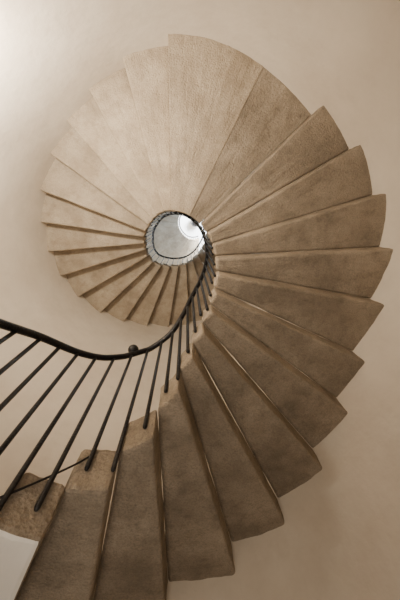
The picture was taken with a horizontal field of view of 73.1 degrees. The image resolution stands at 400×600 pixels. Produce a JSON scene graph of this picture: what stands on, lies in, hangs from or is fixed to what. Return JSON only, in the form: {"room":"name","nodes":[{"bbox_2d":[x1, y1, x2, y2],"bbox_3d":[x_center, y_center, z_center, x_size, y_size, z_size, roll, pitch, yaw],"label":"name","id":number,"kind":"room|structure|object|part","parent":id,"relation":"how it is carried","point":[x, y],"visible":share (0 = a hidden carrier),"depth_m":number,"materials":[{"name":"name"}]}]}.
{"room":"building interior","nodes":[
{"label":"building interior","id":0,"kind":"room"},
{"bbox_2d":[178,216,205,250],"bbox_3d":[-0.775,-3.386,12.171,4.161,0.200,4.117,-1,-73,-3],"label":"ceiling","id":1,"kind":"structure","parent":0,"point":[188,229],"depth_m":12.15,"materials":[{"name":"white paint"}]},
{"bbox_2d":[0,0,399,599],"bbox_3d":[-0.438,-1.299,5.366,4.161,14.052,4.118,-1,-73,-3],"label":"wall","id":2,"kind":"structure","parent":0,"point":[338,538],"depth_m":2.04,"materials":[{"name":"paint"}]},
{"bbox_2d":[0,472,64,599],"bbox_3d":[-0.929,1.120,0.996,0.433,0.193,1.216,24,-76,-10],"label":"step","id":3,"kind":"structure","parent":2,"relation":"attached to","point":[22,529],"depth_m":0.83,"materials":[{"name":"stone"}]},
{"bbox_2d":[15,449,117,599],"bbox_3d":[-0.670,1.184,1.207,0.423,0.194,1.200,12,-74,-6],"label":"step","id":4,"kind":"structure","parent":2,"relation":"attached to","point":[65,565],"depth_m":1.06,"materials":[{"name":"stone"}]},
{"bbox_2d":[41,193,147,236],"bbox_3d":[-1.465,-1.035,3.751,1.406,0.193,0.422,20,-75,-9],"label":"step","id":5,"kind":"structure","parent":2,"relation":"attached to","point":[56,210],"depth_m":3.63,"materials":[{"name":"stone"}]},
{"bbox_2d":[41,158,150,230],"bbox_3d":[-1.347,-1.216,3.523,1.386,0.193,0.464,35,-78,-12],"label":"step","id":6,"kind":"structure","parent":2,"relation":"attached to","point":[61,181],"depth_m":3.38,"materials":[{"name":"stone"}]},
{"bbox_2d":[46,223,146,251],"bbox_3d":[-1.518,-0.932,3.958,1.449,0.191,0.421,-1,-73,-3],"label":"step","id":7,"kind":"structure","parent":2,"relation":"attached to","point":[59,237],"depth_m":3.88,"materials":[{"name":"stone"}]},
{"bbox_2d":[54,242,146,275],"bbox_3d":[-1.527,-0.642,4.224,1.437,0.193,0.408,-5,-73,-1],"label":"step","id":8,"kind":"structure","parent":2,"relation":"attached to","point":[67,261],"depth_m":4.12,"materials":[{"name":"stone"}]},
{"bbox_2d":[50,127,153,224],"bbox_3d":[-1.172,-1.385,3.302,0.420,0.192,1.364,-39,-75,9],"label":"step","id":9,"kind":"structure","parent":2,"relation":"attached to","point":[71,150],"depth_m":3.15,"materials":[{"name":"stone"}]},
{"bbox_2d":[66,248,147,296],"bbox_3d":[-1.479,-0.444,4.466,1.418,0.194,0.428,-17,-73,2],"label":"step","id":10,"kind":"structure","parent":2,"relation":"attached to","point":[82,281],"depth_m":4.36,"materials":[{"name":"stone"}]},
{"bbox_2d":[67,98,158,218],"bbox_3d":[-0.899,-1.546,3.089,0.394,0.193,1.362,-34,-74,8],"label":"step","id":11,"kind":"structure","parent":2,"relation":"attached to","point":[88,121],"depth_m":2.94,"materials":[{"name":"stone"}]},
{"bbox_2d":[82,254,152,312],"bbox_3d":[-1.357,-0.258,4.706,1.386,0.194,0.445,-29,-74,6],"label":"step","id":12,"kind":"structure","parent":2,"relation":"attached to","point":[102,295],"depth_m":4.61,"materials":[{"name":"stone"}]},
{"bbox_2d":[89,68,164,214],"bbox_3d":[-0.614,-1.645,2.894,0.428,0.194,1.386,-27,-74,5],"label":"step","id":13,"kind":"structure","parent":2,"relation":"attached to","point":[113,96],"depth_m":2.75,"materials":[{"name":"stone"}]},
{"bbox_2d":[93,410,167,599],"bbox_3d":[-0.401,1.169,1.394,0.418,0.194,1.302,-1,-73,-3],"label":"step","id":14,"kind":"structure","parent":2,"relation":"attached to","point":[133,562],"depth_m":1.28,"materials":[{"name":"stone"}]},
{"bbox_2d":[104,260,161,321],"bbox_3d":[-1.241,-0.217,4.902,0.442,0.193,1.323,33,-77,-12],"label":"step","id":15,"kind":"structure","parent":2,"relation":"attached to","point":[123,304],"depth_m":4.85,"materials":[{"name":"stone"}]},
{"bbox_2d":[123,46,171,211],"bbox_3d":[-0.499,-1.654,2.719,0.433,0.195,1.460,-1,-73,-3],"label":"step","id":16,"kind":"structure","parent":2,"relation":"attached to","point":[147,71],"depth_m":2.57,"materials":[{"name":"stone"}]},
{"bbox_2d":[126,263,169,325],"bbox_3d":[-0.995,-0.126,5.120,0.431,0.192,1.296,21,-75,-9],"label":"step","id":17,"kind":"structure","parent":2,"relation":"attached to","point":[141,313],"depth_m":5.07,"materials":[{"name":"stone"}]},
{"bbox_2d":[146,226,179,237],"bbox_3d":[-1.593,-2.207,8.548,1.851,0.194,0.439,-14,-73,2],"label":"step","id":18,"kind":"structure","parent":2,"relation":"attached to","point":[163,230],"depth_m":8.48,"materials":[{"name":"stone"}]},
{"bbox_2d":[149,220,178,227],"bbox_3d":[-1.563,-2.365,8.322,1.789,0.192,0.429,-1,-73,-3],"label":"step","id":19,"kind":"structure","parent":2,"relation":"attached to","point":[162,223],"depth_m":8.27,"materials":[{"name":"stone"}]},
{"bbox_2d":[146,230,181,247],"bbox_3d":[-1.536,-1.996,8.793,1.872,0.193,0.448,-24,-73,5],"label":"step","id":20,"kind":"structure","parent":2,"relation":"attached to","point":[158,239],"depth_m":8.71,"materials":[{"name":"stone"}]},
{"bbox_2d":[149,264,178,326],"bbox_3d":[-0.731,-0.082,5.325,0.426,0.194,1.290,9,-74,-6],"label":"step","id":21,"kind":"structure","parent":2,"relation":"attached to","point":[161,314],"depth_m":5.26,"materials":[{"name":"stone"}]},
{"bbox_2d":[148,233,183,257],"bbox_3d":[-1.350,-1.675,9.078,1.884,0.194,0.434,-24,-73,5],"label":"step","id":22,"kind":"structure","parent":2,"relation":"attached to","point":[160,247],"depth_m":8.95,"materials":[{"name":"stone"}]},
{"bbox_2d":[155,214,178,221],"bbox_3d":[-1.489,-2.620,8.071,1.728,0.194,0.405,5,-73,-4],"label":"step","id":23,"kind":"structure","parent":2,"relation":"attached to","point":[168,218],"depth_m":8.07,"materials":[{"name":"stone"}]},
{"bbox_2d":[152,235,186,263],"bbox_3d":[-1.159,-1.540,9.308,1.842,0.195,0.417,-34,-74,7],"label":"step","id":24,"kind":"structure","parent":2,"relation":"attached to","point":[171,248],"depth_m":9.17,"materials":[{"name":"stone"}]},
{"bbox_2d":[162,211,179,217],"bbox_3d":[-1.351,-2.797,7.844,1.636,0.191,0.394,15,-74,-7],"label":"step","id":25,"kind":"structure","parent":2,"relation":"attached to","point":[174,216],"depth_m":7.88,"materials":[{"name":"stone"}]},
{"bbox_2d":[163,238,188,264],"bbox_3d":[-0.921,-1.463,9.521,1.753,0.192,0.400,-44,-76,10],"label":"step","id":26,"kind":"structure","parent":2,"relation":"attached to","point":[177,251],"depth_m":9.37,"materials":[{"name":"stone"}]},
{"bbox_2d":[170,263,189,324],"bbox_3d":[-0.433,-0.093,5.515,0.427,0.194,1.311,-1,-73,-3],"label":"step","id":27,"kind":"structure","parent":2,"relation":"attached to","point":[180,299],"depth_m":5.42,"materials":[{"name":"stone"}]},
{"bbox_2d":[173,239,192,264],"bbox_3d":[-0.659,-1.439,9.719,0.398,0.192,1.649,33,-77,-12],"label":"step","id":28,"kind":"structure","parent":2,"relation":"attached to","point":[184,251],"depth_m":9.56,"materials":[{"name":"stone"}]},
{"bbox_2d":[183,239,195,262],"bbox_3d":[-0.386,-1.460,9.904,0.402,0.192,1.572,23,-75,-9],"label":"step","id":29,"kind":"structure","parent":2,"relation":"attached to","point":[191,248],"depth_m":9.71,"materials":[{"name":"stone"}]},
{"bbox_2d":[186,259,204,321],"bbox_3d":[-0.181,-0.160,5.685,0.431,0.191,1.328,-15,-73,2],"label":"step","id":30,"kind":"structure","parent":2,"relation":"attached to","point":[192,278],"depth_m":5.58,"materials":[{"name":"stone"}]},
{"bbox_2d":[192,238,198,258],"bbox_3d":[-0.117,-1.534,10.074,0.398,0.194,1.508,12,-74,-6],"label":"step","id":31,"kind":"structure","parent":2,"relation":"attached to","point":[197,239],"depth_m":9.86,"materials":[{"name":"stone"}]},
{"bbox_2d":[158,372,234,581],"bbox_3d":[0.007,1.068,1.560,0.432,0.194,1.409,-1,-73,-3],"label":"step","id":32,"kind":"structure","parent":2,"relation":"attached to","point":[198,542],"depth_m":1.48,"materials":[{"name":"stone"}]},
{"bbox_2d":[193,254,217,309],"bbox_3d":[0.204,-0.347,5.825,0.410,0.192,1.364,-15,-73,2],"label":"step","id":33,"kind":"structure","parent":2,"relation":"attached to","point":[197,261],"depth_m":5.68,"materials":[{"name":"stone"}]},
{"bbox_2d":[198,248,220,279],"bbox_3d":[0.406,-0.578,5.943,0.393,0.196,1.322,-27,-74,5],"label":"step","id":34,"kind":"structure","parent":2,"relation":"attached to","point":[201,253],"depth_m":5.77,"materials":[{"name":"stone"}]},
{"bbox_2d":[168,34,262,215],"bbox_3d":[0.141,-1.598,2.589,0.869,0.198,1.506,-1,-73,-3],"label":"step","id":35,"kind":"structure","parent":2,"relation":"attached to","point":[211,82],"depth_m":2.44,"materials":[{"name":"stone"}]},
{"bbox_2d":[0,211,215,511],"bbox_3d":[-0.419,-1.152,4.905,1.308,11.852,1.264,-1,-73,-3],"label":"stair railing","id":36,"kind":"object","parent":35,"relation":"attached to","point":[133,350],"visible":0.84,"depth_m":1.35,"materials":[{"name":"black metal"}]},
{"bbox_3d":[-0.599,0.318,0.080,0.416,1.758,1.201,-1,-73,-3],"label":"rod","id":37,"kind":"part","parent":36,"relation":"part of","materials":[{"name":"metal"}]},
{"bbox_3d":[-0.442,-1.302,5.383,1.285,10.849,1.242,-1,-73,-3],"label":"handrail","id":38,"kind":"part","parent":36,"relation":"part of","materials":[{"name":"metal"}]},
{"bbox_3d":[-0.481,0.358,1.947,0.076,0.076,0.076,-1,-73,-3],"label":"knob","id":39,"kind":"part","parent":36,"relation":"part of","materials":[{"name":"metal"}]},
{"bbox_2d":[201,244,231,273],"bbox_3d":[0.550,-0.848,6.044,0.384,0.192,1.226,-40,-75,9],"label":"step","id":40,"kind":"structure","parent":2,"relation":"attached to","point":[203,246],"depth_m":5.89,"materials":[{"name":"stone"}]},
{"bbox_2d":[180,343,283,541],"bbox_3d":[0.097,0.972,1.713,0.399,0.194,1.454,-25,-73,5],"label":"step","id":41,"kind":"structure","parent":2,"relation":"attached to","point":[249,506],"depth_m":1.64,"materials":[{"name":"stone"}]},
{"bbox_2d":[190,67,310,222],"bbox_3d":[0.351,-1.428,2.656,0.607,0.187,1.467,39,-79,-13],"label":"step","id":42,"kind":"structure","parent":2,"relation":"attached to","point":[271,112],"depth_m":2.54,"materials":[{"name":"stone"}]},
{"bbox_2d":[192,322,321,497],"bbox_3d":[0.430,0.740,1.838,0.399,0.193,1.461,-26,-73,5],"label":"step","id":43,"kind":"structure","parent":2,"relation":"attached to","point":[285,458],"depth_m":1.77,"materials":[{"name":"stone"}]},
{"bbox_2d":[202,305,346,447],"bbox_3d":[0.590,0.505,1.952,0.390,0.191,1.403,-38,-75,9],"label":"step","id":44,"kind":"structure","parent":2,"relation":"attached to","point":[314,412],"depth_m":1.89,"materials":[{"name":"stone"}]},
{"bbox_2d":[201,106,348,231],"bbox_3d":[0.668,-1.078,2.537,1.478,0.194,0.445,-41,-75,9],"label":"step","id":45,"kind":"structure","parent":2,"relation":"attached to","point":[318,140],"depth_m":2.41,"materials":[{"name":"stone"}]},
{"bbox_2d":[208,288,364,396],"bbox_3d":[0.621,0.334,2.078,1.325,0.192,0.375,26,-76,-10],"label":"step","id":46,"kind":"structure","parent":2,"relation":"attached to","point":[331,365],"depth_m":2.00,"materials":[{"name":"stone"}]},
{"bbox_2d":[207,145,371,242],"bbox_3d":[0.816,-0.794,2.454,1.504,0.194,0.437,-29,-74,6],"label":"step","id":47,"kind":"structure","parent":2,"relation":"attached to","point":[345,178],"depth_m":2.34,"materials":[{"name":"stone"}]},
{"bbox_2d":[213,271,383,350],"bbox_3d":[0.788,-0.047,2.147,1.338,0.194,0.453,24,-76,-10],"label":"step","id":48,"kind":"structure","parent":2,"relation":"attached to","point":[343,320],"depth_m":2.10,"materials":[{"name":"stone"}]},
{"bbox_2d":[212,194,385,255],"bbox_3d":[0.880,-0.498,2.371,1.513,0.193,0.431,-16,-73,2],"label":"step","id":49,"kind":"structure","parent":2,"relation":"attached to","point":[359,223],"depth_m":2.26,"materials":[{"name":"stone"}]},
{"bbox_2d":[214,247,392,297],"bbox_3d":[0.854,-0.224,2.273,1.461,0.193,0.423,-1,-73,-3],"label":"step","id":50,"kind":"structure","parent":2,"relation":"attached to","point":[356,271],"depth_m":2.17,"materials":[{"name":"stone"}]}
]}

